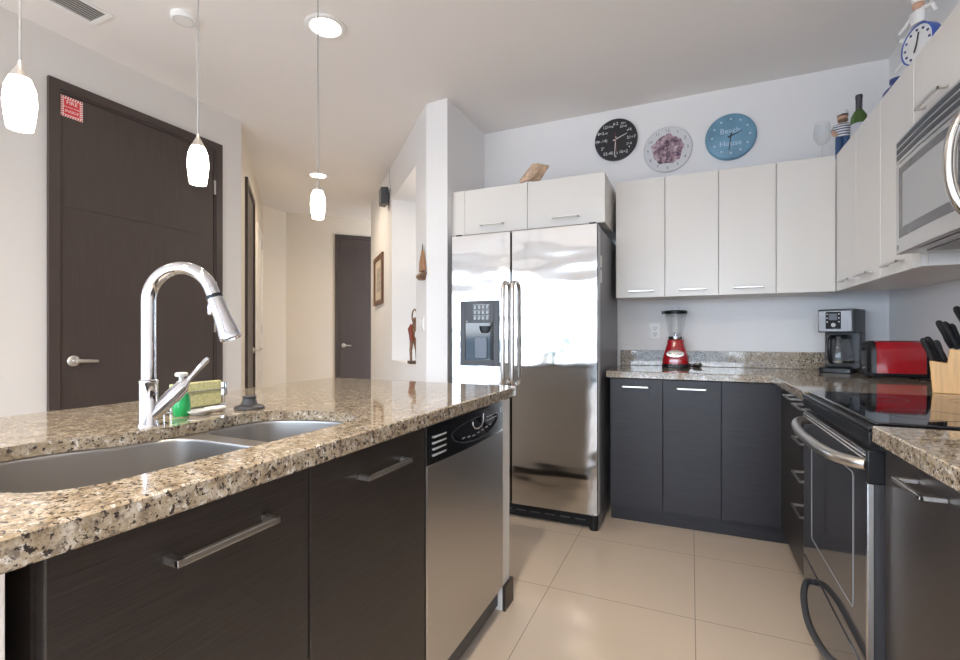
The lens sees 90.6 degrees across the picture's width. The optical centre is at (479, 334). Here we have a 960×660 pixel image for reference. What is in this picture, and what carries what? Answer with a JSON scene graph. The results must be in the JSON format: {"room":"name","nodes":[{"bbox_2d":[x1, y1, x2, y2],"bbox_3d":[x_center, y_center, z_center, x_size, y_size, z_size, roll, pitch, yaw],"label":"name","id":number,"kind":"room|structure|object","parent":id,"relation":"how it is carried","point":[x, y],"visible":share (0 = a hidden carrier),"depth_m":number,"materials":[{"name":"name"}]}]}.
{"room":"kitchen","nodes":[
{"label":"kitchen","id":0,"kind":"room"},
{"bbox_2d":[0,7,240,416],"bbox_3d":[-2.346,-0.260,2.711,0.150,2.780,2.150,0,0,24],"label":"wall","id":1,"kind":"structure","parent":0,"point":[23,156],"depth_m":2.53,"materials":[{"name":"white paint"}]},
{"bbox_2d":[47,75,222,411],"bbox_3d":[-2.092,-0.133,3.017,0.066,2.525,1.035,0,0,24],"label":"door","id":2,"kind":"structure","parent":1,"relation":"in","point":[123,206],"depth_m":2.88,"materials":[{"name":"brown wood"}]},
{"bbox_2d":[61,94,82,122],"bbox_3d":[-2.280,-1.265,2.654,0.002,0.114,0.104,0,0,24],"label":"warning sticker","id":3,"kind":"object","parent":2,"relation":"attached to","point":[71,108],"visible":1,"depth_m":2.65,"materials":[{"name":"red paper"}]},
{"bbox_2d":[241,122,262,388],"bbox_3d":[-2.352,-0.260,4.785,0.147,2.780,2.460,0,0,-21],"label":"wall","id":4,"kind":"structure","parent":0,"point":[247,169],"depth_m":3.89,"materials":[{"name":"beige paint"}]},
{"bbox_2d":[245,176,258,387],"bbox_3d":[-2.048,-0.090,4.291,0.066,2.440,0.760,0,0,-21],"label":"door","id":5,"kind":"structure","parent":4,"relation":"in","point":[250,349],"depth_m":4.21,"materials":[{"name":"brown wood"}]},
{"bbox_2d":[255,222,262,386],"bbox_3d":[-2.441,-0.020,5.313,0.066,2.300,0.830,0,0,-21],"label":"door","id":6,"kind":"structure","parent":4,"relation":"in","point":[258,235],"depth_m":5.20,"materials":[{"name":"white wood"}]},
{"bbox_2d":[0,398,508,659],"bbox_3d":[-0.546,0.694,1.389,0.715,0.872,1.695,0,0,24],"label":"wall","id":7,"kind":"structure","parent":0,"point":[506,401],"depth_m":1.97,"materials":[{"name":"white paint"}]},
{"bbox_2d":[0,378,515,574],"bbox_3d":[-0.643,0.236,1.421,0.990,0.040,1.735,0,0,24],"label":"countertop","id":8,"kind":"structure","parent":7,"relation":"on","point":[38,526],"depth_m":0.99,"materials":[{"name":"stone"}]},
{"bbox_2d":[0,420,342,492],"bbox_3d":[-0.626,0.344,1.031,0.448,0.200,0.753,0,0,24],"label":"sink","id":9,"kind":"object","parent":8,"relation":"in","point":[82,468],"visible":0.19,"depth_m":1.06,"materials":[{"name":"silver metal"}]},
{"bbox_2d":[172,372,190,416],"bbox_3d":[-0.799,0.158,1.272,0.049,0.116,0.039,0,0,24],"label":"soap bottle","id":10,"kind":"object","parent":8,"relation":"on","point":[180,409],"visible":0.56,"depth_m":1.26,"materials":[{"name":"green plastic"}]},
{"bbox_2d":[138,262,241,427],"bbox_3d":[-0.688,0.021,1.156,0.241,0.390,0.101,0,0,1],"label":"faucet","id":11,"kind":"object","parent":8,"relation":"on","point":[152,408],"visible":1,"depth_m":1.12,"materials":[{"name":"silver metal"}]},
{"bbox_2d":[166,382,226,412],"bbox_3d":[-0.834,0.180,1.399,0.036,0.071,0.175,0,0,24],"label":"sponge holder","id":12,"kind":"object","parent":8,"relation":"on","point":[223,388],"visible":0.52,"depth_m":1.46,"materials":[{"name":"silver metal"}]},
{"bbox_2d":[169,380,220,410],"bbox_3d":[-0.832,0.175,1.394,0.016,0.074,0.152,0,0,24],"label":"sponge","id":13,"kind":"object","parent":12,"relation":"in","point":[205,398],"visible":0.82,"depth_m":1.41,"materials":[{"name":"yellow"}]},
{"bbox_2d":[187,408,210,415],"bbox_3d":[-0.763,0.210,1.288,0.046,0.012,0.061,0,0,24],"label":"soap dish","id":14,"kind":"object","parent":8,"relation":"on","point":[194,412],"visible":1,"depth_m":1.28,"materials":[{"name":"white ceramic"}]},
{"bbox_2d":[204,405,225,411],"bbox_3d":[-0.750,0.210,1.345,0.046,0.012,0.061,0,0,24],"label":"soap dish","id":15,"kind":"object","parent":8,"relation":"on","point":[219,407],"visible":0.91,"depth_m":1.34,"materials":[{"name":"white ceramic"}]},
{"bbox_2d":[233,395,264,410],"bbox_3d":[-0.677,0.198,1.395,0.084,0.037,0.084,0,0,24],"label":"stopper","id":16,"kind":"object","parent":8,"relation":"on","point":[249,402],"visible":1,"depth_m":1.38,"materials":[{"name":"grey plastic"}]},
{"bbox_2d":[502,576,512,611],"bbox_3d":[-0.164,1.080,2.109,0.628,0.100,0.095,0,0,24],"label":"baseboard","id":17,"kind":"structure","parent":7,"relation":"attached to","point":[507,589],"depth_m":1.96,"materials":[{"name":"brown wood"}]},
{"bbox_2d":[263,205,285,385],"bbox_3d":[-2.764,-0.260,6.217,0.200,2.780,0.520,0,0,24],"label":"wall","id":18,"kind":"structure","parent":0,"point":[274,220],"depth_m":6.18,"materials":[{"name":"beige paint"}]},
{"bbox_2d":[286,212,370,382],"bbox_3d":[-1.385,-0.260,6.941,2.800,2.780,0.150,0,0,-21],"label":"wall","id":19,"kind":"structure","parent":0,"point":[310,243],"depth_m":6.51,"materials":[{"name":"beige paint"}]},
{"bbox_2d":[335,234,370,378],"bbox_3d":[-1.575,-0.135,6.752,0.930,2.530,0.066,0,0,-21],"label":"door","id":20,"kind":"structure","parent":19,"relation":"in","point":[352,257],"depth_m":6.69,"materials":[{"name":"brown wood"}]},
{"bbox_2d":[371,98,483,382],"bbox_3d":[-0.553,-0.260,4.726,0.638,2.780,2.882,0,0,-21],"label":"wall","id":21,"kind":"structure","parent":0,"point":[442,155],"depth_m":3.65,"materials":[{"name":"white paint"}]},
{"bbox_2d":[373,252,383,305],"bbox_3d":[-1.144,-0.615,5.346,0.022,0.550,0.600,0,0,-21],"label":"picture frame","id":22,"kind":"object","parent":21,"relation":"attached to","point":[378,262],"visible":1,"depth_m":5.33,"materials":[{"name":"brown wood"}]},
{"bbox_2d":[377,267,379,292],"bbox_3d":[-1.143,-0.615,5.346,0.002,0.270,0.240,0,0,-21],"label":"print","id":23,"kind":"object","parent":22,"relation":"attached to","point":[378,268],"depth_m":5.34},
{"bbox_2d":[379,169,389,206],"bbox_3d":[-0.964,-1.477,4.778,0.093,0.343,0.167,0,0,-21],"label":"wall lamp","id":24,"kind":"object","parent":21,"relation":"attached to","point":[383,191],"visible":1,"depth_m":4.71,"materials":[{"name":"grey plastic"}]},
{"bbox_2d":[407,309,415,363],"bbox_3d":[-0.555,0.009,3.965,0.102,0.462,0.100,0,0,-21],"label":"statuette","id":25,"kind":"object","parent":21,"relation":"on","point":[412,328],"visible":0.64,"depth_m":3.95,"materials":[{"name":"brown"}]},
{"bbox_2d":[408,324,413,340],"bbox_3d":[-0.572,-0.021,3.950,0.059,0.142,0.042,0,0,-21],"label":"figurine","id":26,"kind":"object","parent":25,"relation":"hanging from","point":[411,328],"depth_m":3.93,"materials":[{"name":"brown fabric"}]},
{"bbox_2d":[416,244,426,280],"bbox_3d":[-0.426,-0.529,3.434,0.053,0.262,0.169,0,0,-21],"label":"ornament","id":27,"kind":"object","parent":21,"relation":"attached to","point":[421,276],"visible":1,"depth_m":3.40,"materials":[{"name":"brown wood"}]},
{"bbox_2d":[419,315,423,330],"bbox_3d":[-0.435,-0.087,3.519,0.010,0.115,0.130,0,0,-21],"label":"light switch","id":28,"kind":"object","parent":21,"relation":"attached to","point":[421,318],"visible":1,"depth_m":3.49,"materials":[{"name":"white plastic"}]},
{"bbox_2d":[0,0,930,219],"bbox_3d":[-1.219,-1.700,3.414,11.000,0.100,12.750,0,0,24],"label":"ceiling","id":29,"kind":"structure","parent":0,"point":[503,64],"depth_m":2.80,"materials":[{"name":"white paint"}]},
{"bbox_2d":[1,0,37,133],"bbox_3d":[-1.106,-1.073,1.143,0.116,1.155,0.116,0,0,24],"label":"pendant lamp","id":30,"kind":"object","parent":29,"relation":"hanging from","point":[19,100],"visible":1,"depth_m":1.13,"materials":[{"name":"white glass"}]},
{"bbox_2d":[45,0,113,25],"bbox_3d":[-2.113,-1.645,2.172,0.175,0.009,0.695,0,0,24],"label":"ceiling vent","id":31,"kind":"object","parent":29,"relation":"in","point":[84,10],"visible":1,"depth_m":2.41,"materials":[{"name":"white plastic"}]},
{"bbox_2d":[170,8,196,27],"bbox_3d":[-1.534,-1.636,2.459,0.120,0.028,0.120,0,0,24],"label":"smoke detector","id":32,"kind":"object","parent":29,"relation":"attached to","point":[184,18],"visible":0.98,"depth_m":2.44,"materials":[{"name":"white plastic"}]},
{"bbox_2d":[187,0,208,186],"bbox_3d":[-0.926,-1.073,1.560,0.116,1.155,0.116,0,0,24],"label":"pendant lamp","id":33,"kind":"object","parent":29,"relation":"hanging from","point":[197,156],"visible":1,"depth_m":1.54,"materials":[{"name":"white glass"}]},
{"bbox_2d":[310,0,325,219],"bbox_3d":[-0.711,-1.080,2.083,0.116,1.140,0.116,0,0,24],"label":"pendant lamp","id":34,"kind":"object","parent":29,"relation":"hanging from","point":[317,202],"visible":1,"depth_m":2.08,"materials":[{"name":"white glass"}]},
{"bbox_2d":[307,172,328,178],"bbox_3d":[-1.670,-1.645,4.900,0.214,0.011,0.214,0,0,24],"label":"recessed light","id":35,"kind":"object","parent":29,"relation":"in","point":[322,175],"visible":0.89,"depth_m":4.91,"materials":[{"name":"white plastic"}]},
{"bbox_2d":[304,13,345,39],"bbox_3d":[-0.826,-1.645,2.539,0.214,0.011,0.214,0,0,24],"label":"recessed light","id":36,"kind":"object","parent":29,"relation":"in","point":[331,27],"visible":0.95,"depth_m":2.53,"materials":[{"name":"white glass"}]},
{"bbox_2d":[459,504,821,659],"bbox_3d":[-2.082,1.180,1.472,11.000,0.100,17.000,0,0,24],"label":"floor","id":37,"kind":"structure","parent":0,"point":[624,589],"depth_m":2.05,"materials":[{"name":"tile"}]},
{"bbox_2d":[5,428,424,659],"bbox_3d":[-0.601,0.694,1.081,0.644,0.872,0.887,0,0,24],"label":"base cabinet","id":38,"kind":"object","parent":37,"relation":"on","point":[326,560],"visible":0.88,"depth_m":0.83,"materials":[{"name":"brown wood"}]},
{"bbox_2d":[425,400,502,659],"bbox_3d":[-0.295,0.695,1.774,0.621,0.870,0.619,0,0,24],"label":"dishwasher","id":39,"kind":"object","parent":37,"relation":"on","point":[464,452],"visible":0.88,"depth_m":1.58,"materials":[{"name":"silver metal"}]},
{"bbox_2d":[452,222,616,530],"bbox_3d":[0.391,0.236,3.232,0.940,1.787,0.875,0,0,24],"label":"fridge","id":40,"kind":"object","parent":37,"relation":"on","point":[534,311],"visible":0.92,"depth_m":2.86,"materials":[{"name":"grey metal"}]},
{"bbox_2d":[610,377,662,524],"bbox_3d":[1.046,0.694,3.096,0.302,0.872,0.642,0,0,24],"label":"base cabinet","id":41,"kind":"object","parent":37,"relation":"on","point":[636,404],"visible":0.98,"depth_m":2.83,"materials":[{"name":"grey wood"}]},
{"bbox_2d":[663,379,720,533],"bbox_3d":[1.323,0.694,2.973,0.305,0.872,0.642,0,0,24],"label":"base cabinet","id":42,"kind":"object","parent":37,"relation":"on","point":[691,408],"visible":0.98,"depth_m":2.71,"materials":[{"name":"grey wood"}]},
{"bbox_2d":[721,381,787,543],"bbox_3d":[1.622,0.694,2.858,0.334,0.872,0.610,0,0,24],"label":"base cabinet","id":43,"kind":"object","parent":37,"relation":"on","point":[750,411],"visible":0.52,"depth_m":2.59,"materials":[{"name":"black wood"}]},
{"bbox_2d":[781,388,803,573],"bbox_3d":[1.760,0.694,2.164,0.680,0.872,0.540,0,0,24],"label":"base cabinet","id":44,"kind":"object","parent":37,"relation":"on","point":[791,452],"visible":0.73,"depth_m":2.27,"materials":[{"name":"grey wood"}]},
{"bbox_2d":[606,365,959,400],"bbox_3d":[1.433,0.236,2.497,1.528,0.040,1.392,0,0,24],"label":"countertop","id":45,"kind":"structure","parent":44,"relation":"on","point":[796,382],"depth_m":2.53,"materials":[{"name":"stone"}]},
{"bbox_2d":[662,310,701,367],"bbox_3d":[1.350,0.015,3.179,0.252,0.402,0.185,0,0,24],"label":"blender","id":46,"kind":"object","parent":45,"relation":"on","point":[675,355],"visible":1,"depth_m":3.14,"materials":[{"name":"red plastic"}]},
{"bbox_2d":[818,308,865,373],"bbox_3d":[2.095,0.034,2.761,0.266,0.364,0.176,0,0,-38],"label":"coffee maker","id":47,"kind":"object","parent":45,"relation":"on","point":[844,329],"visible":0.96,"depth_m":2.73,"materials":[{"name":"black plastic"}]},
{"bbox_2d":[858,341,930,379],"bbox_3d":[2.078,0.122,2.398,0.260,0.188,0.166,0,0,24],"label":"toaster","id":48,"kind":"object","parent":45,"relation":"on","point":[901,359],"visible":0.91,"depth_m":2.33,"materials":[{"name":"red metal"}]},
{"bbox_2d":[929,349,959,393],"bbox_3d":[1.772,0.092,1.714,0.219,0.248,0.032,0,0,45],"label":"knife block","id":49,"kind":"object","parent":45,"relation":"on","point":[945,377],"visible":1,"depth_m":1.75,"materials":[{"name":"brown wood"}]},
{"bbox_2d":[920,338,934,360],"bbox_3d":[1.731,0.102,1.812,0.078,0.182,0.034,0,0,45],"label":"kitchen knife","id":50,"kind":"object","parent":49,"relation":"in","point":[924,342],"visible":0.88,"depth_m":1.82,"materials":[{"name":"black plastic"}]},
{"bbox_2d":[927,338,941,361],"bbox_3d":[1.766,0.103,1.823,0.079,0.184,0.034,0,0,45],"label":"kitchen knife","id":51,"kind":"object","parent":49,"relation":"in","point":[930,340],"visible":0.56,"depth_m":1.83,"materials":[{"name":"black plastic"}]},
{"bbox_2d":[932,340,947,362],"bbox_3d":[1.750,0.108,1.782,0.035,0.180,0.078,0,0,-45],"label":"kitchen knife","id":52,"kind":"object","parent":49,"relation":"in","point":[937,345],"visible":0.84,"depth_m":1.78,"materials":[{"name":"black plastic"}]},
{"bbox_2d":[935,320,953,348],"bbox_3d":[1.800,0.043,1.815,0.086,0.203,0.034,0,0,45],"label":"kitchen knife","id":53,"kind":"object","parent":49,"relation":"in","point":[938,322],"visible":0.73,"depth_m":1.82,"materials":[{"name":"black plastic"}]},
{"bbox_2d":[941,321,959,349],"bbox_3d":[1.783,0.048,1.775,0.085,0.200,0.034,0,0,45],"label":"kitchen knife","id":54,"kind":"object","parent":49,"relation":"in","point":[946,326],"visible":0.96,"depth_m":1.78,"materials":[{"name":"black plastic"}]},
{"bbox_2d":[950,323,959,345],"bbox_3d":[1.816,0.053,1.784,0.083,0.196,0.034,0,0,45],"label":"kitchen knife","id":55,"kind":"object","parent":49,"relation":"in","point":[953,327],"visible":0.64,"depth_m":1.79,"materials":[{"name":"black plastic"}]},
{"bbox_2d":[953,306,959,320],"bbox_3d":[1.820,-0.006,1.766,0.088,0.207,0.037,0,0,45],"label":"kitchen knife","id":56,"kind":"object","parent":49,"relation":"in","point":[956,309],"visible":1,"depth_m":1.78,"materials":[{"name":"black plastic"}]},
{"bbox_2d":[791,403,809,575],"bbox_3d":[1.597,0.694,1.801,0.684,0.872,0.252,0,0,24],"label":"base cabinet","id":57,"kind":"object","parent":37,"relation":"on","point":[804,408],"visible":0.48,"depth_m":1.98,"materials":[{"name":"grey wood"}]},
{"bbox_2d":[791,391,959,659],"bbox_3d":[1.355,0.670,1.365,0.742,0.920,0.736,0,0,24],"label":"range","id":58,"kind":"object","parent":37,"relation":"on","point":[842,591],"visible":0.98,"depth_m":1.34,"materials":[{"name":"black metal"}]},
{"bbox_2d":[802,391,959,431],"bbox_3d":[1.390,0.223,1.350,0.666,0.024,0.736,0,0,24],"label":"cooktop","id":59,"kind":"object","parent":58,"relation":"in","point":[860,412],"depth_m":1.36,"materials":[{"name":"black glass"}]},
{"bbox_2d":[885,449,959,659],"bbox_3d":[1.086,0.694,0.658,0.690,0.872,0.765,0,0,24],"label":"base cabinet","id":60,"kind":"object","parent":37,"relation":"on","point":[922,513],"visible":0.93,"depth_m":0.95,"materials":[{"name":"grey wood"}]},
{"bbox_2d":[872,426,959,492],"bbox_3d":[1.003,0.236,0.466,0.665,0.040,1.165,0,0,24],"label":"countertop","id":61,"kind":"structure","parent":60,"relation":"on","point":[936,453],"depth_m":0.94,"materials":[{"name":"stone"}]},
{"bbox_2d":[484,58,888,369],"bbox_3d":[1.191,-0.260,3.481,3.150,2.780,0.170,0,0,24],"label":"wall","id":62,"kind":"structure","parent":0,"point":[794,117],"depth_m":3.18,"materials":[{"name":"white paint"}]},
{"bbox_2d":[452,172,615,239],"bbox_3d":[0.399,-0.855,3.406,1.061,0.310,0.609,0,0,24],"label":"upper cabinet","id":63,"kind":"object","parent":62,"relation":"attached to","point":[580,199],"visible":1,"depth_m":3.13,"materials":[{"name":"white wood"}]},
{"bbox_2d":[519,163,548,182],"bbox_3d":[0.369,-1.101,3.235,0.181,0.129,0.126,0,0,-12],"label":"conch shell","id":64,"kind":"object","parent":63,"relation":"on","point":[537,171],"visible":0.98,"depth_m":3.20,"materials":[{"name":"beige"}]},
{"bbox_2d":[594,118,637,160],"bbox_3d":[0.988,-1.422,3.461,0.306,0.302,0.031,0,0,24],"label":"wall clock","id":65,"kind":"object","parent":62,"relation":"attached to","point":[616,139],"visible":1,"depth_m":3.45,"materials":[{"name":"black"}]},
{"bbox_2d":[616,177,666,300],"bbox_3d":[1.102,-0.627,3.230,0.305,0.765,0.359,0,0,24],"label":"upper cabinet","id":66,"kind":"object","parent":62,"relation":"attached to","point":[640,204],"visible":0.99,"depth_m":3.09,"materials":[{"name":"white wood"}]},
{"bbox_2d":[650,323,659,338],"bbox_3d":[1.239,-0.027,3.361,0.070,0.114,0.011,0,0,24],"label":"wall outlet","id":67,"kind":"object","parent":62,"relation":"attached to","point":[654,327],"visible":1,"depth_m":3.36,"materials":[{"name":"white plastic"}]},
{"bbox_2d":[644,126,691,171],"bbox_3d":[1.311,-1.298,3.321,0.317,0.317,0.015,0,0,24],"label":"wall clock","id":68,"kind":"object","parent":62,"relation":"attached to","point":[667,149],"visible":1,"depth_m":3.32,"materials":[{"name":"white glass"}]},
{"bbox_2d":[651,133,684,163],"bbox_3d":[1.311,-1.302,3.319,0.218,0.213,0.001,0,0,24],"label":"picture","id":69,"kind":"object","parent":68,"relation":"attached to","point":[666,148],"depth_m":3.32},
{"bbox_2d":[665,170,717,299],"bbox_3d":[1.381,-0.627,3.106,0.306,0.765,0.359,0,0,24],"label":"upper cabinet","id":70,"kind":"object","parent":62,"relation":"attached to","point":[691,200],"visible":1,"depth_m":2.97,"materials":[{"name":"white wood"}]},
{"bbox_2d":[620,350,824,368],"bbox_3d":[1.728,0.162,3.139,1.547,0.107,0.018,0,0,24],"label":"backsplash","id":71,"kind":"structure","parent":62,"relation":"attached to","point":[739,359],"depth_m":3.14,"materials":[{"name":"stone"}]},
{"bbox_2d":[705,113,756,160],"bbox_3d":[1.665,-1.317,3.155,0.306,0.306,0.040,0,0,24],"label":"wall clock","id":72,"kind":"object","parent":62,"relation":"attached to","point":[732,136],"visible":1,"depth_m":3.14,"materials":[{"name":"blue"}]},
{"bbox_2d":[716,163,775,298],"bbox_3d":[1.659,-0.627,2.983,0.302,0.765,0.359,0,0,24],"label":"upper cabinet","id":73,"kind":"object","parent":62,"relation":"attached to","point":[746,195],"visible":0.99,"depth_m":2.85,"materials":[{"name":"white wood"}]},
{"bbox_2d":[769,155,835,296],"bbox_3d":[1.935,-0.627,2.877,0.288,0.765,0.329,0,0,24],"label":"upper cabinet","id":74,"kind":"object","parent":62,"relation":"attached to","point":[805,188],"visible":0.98,"depth_m":2.73,"materials":[{"name":"white wood"}]},
{"bbox_2d":[831,110,849,155],"bbox_3d":[2.062,-1.143,2.697,0.116,0.267,0.076,0,0,24],"label":"figurine","id":75,"kind":"object","parent":74,"relation":"on","point":[841,131],"visible":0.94,"depth_m":2.69,"materials":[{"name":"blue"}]},
{"bbox_2d":[889,0,959,379],"bbox_3d":[1.030,-0.260,-0.551,0.170,2.780,7.330,0,0,24],"label":"wall","id":76,"kind":"structure","parent":0,"point":[913,313],"depth_m":2.41,"materials":[{"name":"white paint"}]},
{"bbox_2d":[836,131,943,290],"bbox_3d":[2.067,-0.627,2.445,0.363,0.765,0.348,0,0,24],"label":"upper cabinet","id":77,"kind":"object","parent":76,"relation":"attached to","point":[846,157],"visible":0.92,"depth_m":2.49,"materials":[{"name":"white wood"}]},
{"bbox_2d":[850,94,866,137],"bbox_3d":[2.079,-1.163,2.606,0.075,0.306,0.075,0,0,24],"label":"wine bottle","id":78,"kind":"object","parent":77,"relation":"on","point":[859,115],"visible":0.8,"depth_m":2.59,"materials":[{"name":"green glass"}]},
{"bbox_2d":[882,76,899,97],"bbox_3d":[2.026,-1.128,2.306,0.110,0.236,0.110,0,0,24],"label":"jar","id":79,"kind":"object","parent":77,"relation":"on","point":[892,81],"visible":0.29,"depth_m":2.30,"materials":[{"name":"blue ceramic"}]},
{"bbox_2d":[853,101,959,284],"bbox_3d":[1.930,-0.627,2.135,0.363,0.765,0.330,0,0,24],"label":"upper cabinet","id":80,"kind":"object","parent":76,"relation":"attached to","point":[868,134],"visible":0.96,"depth_m":2.17,"materials":[{"name":"white wood"}]},
{"bbox_2d":[879,50,959,277],"bbox_3d":[1.782,-0.627,1.804,0.363,0.765,0.395,0,0,24],"label":"upper cabinet","id":81,"kind":"object","parent":76,"relation":"attached to","point":[898,115],"visible":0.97,"depth_m":1.89,"materials":[{"name":"white wood"}]},
{"bbox_2d":[894,0,940,72],"bbox_3d":[1.824,-1.221,1.978,0.101,0.422,0.193,0,0,24],"label":"clock","id":82,"kind":"object","parent":81,"relation":"on","point":[922,31],"visible":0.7,"depth_m":1.96,"materials":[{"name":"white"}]},
{"bbox_2d":[914,3,959,114],"bbox_3d":[1.622,-0.858,1.443,0.363,0.305,0.390,0,0,24],"label":"upper cabinet","id":83,"kind":"object","parent":76,"relation":"attached to","point":[941,53],"visible":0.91,"depth_m":1.54,"materials":[{"name":"white wood"}]},
{"bbox_2d":[896,80,959,254],"bbox_3d":[1.487,-0.484,1.283,0.480,0.401,0.748,0,0,24],"label":"microwave","id":84,"kind":"object","parent":83,"relation":"attached to","point":[928,153],"visible":1,"depth_m":1.44,"materials":[{"name":"silver metal"}]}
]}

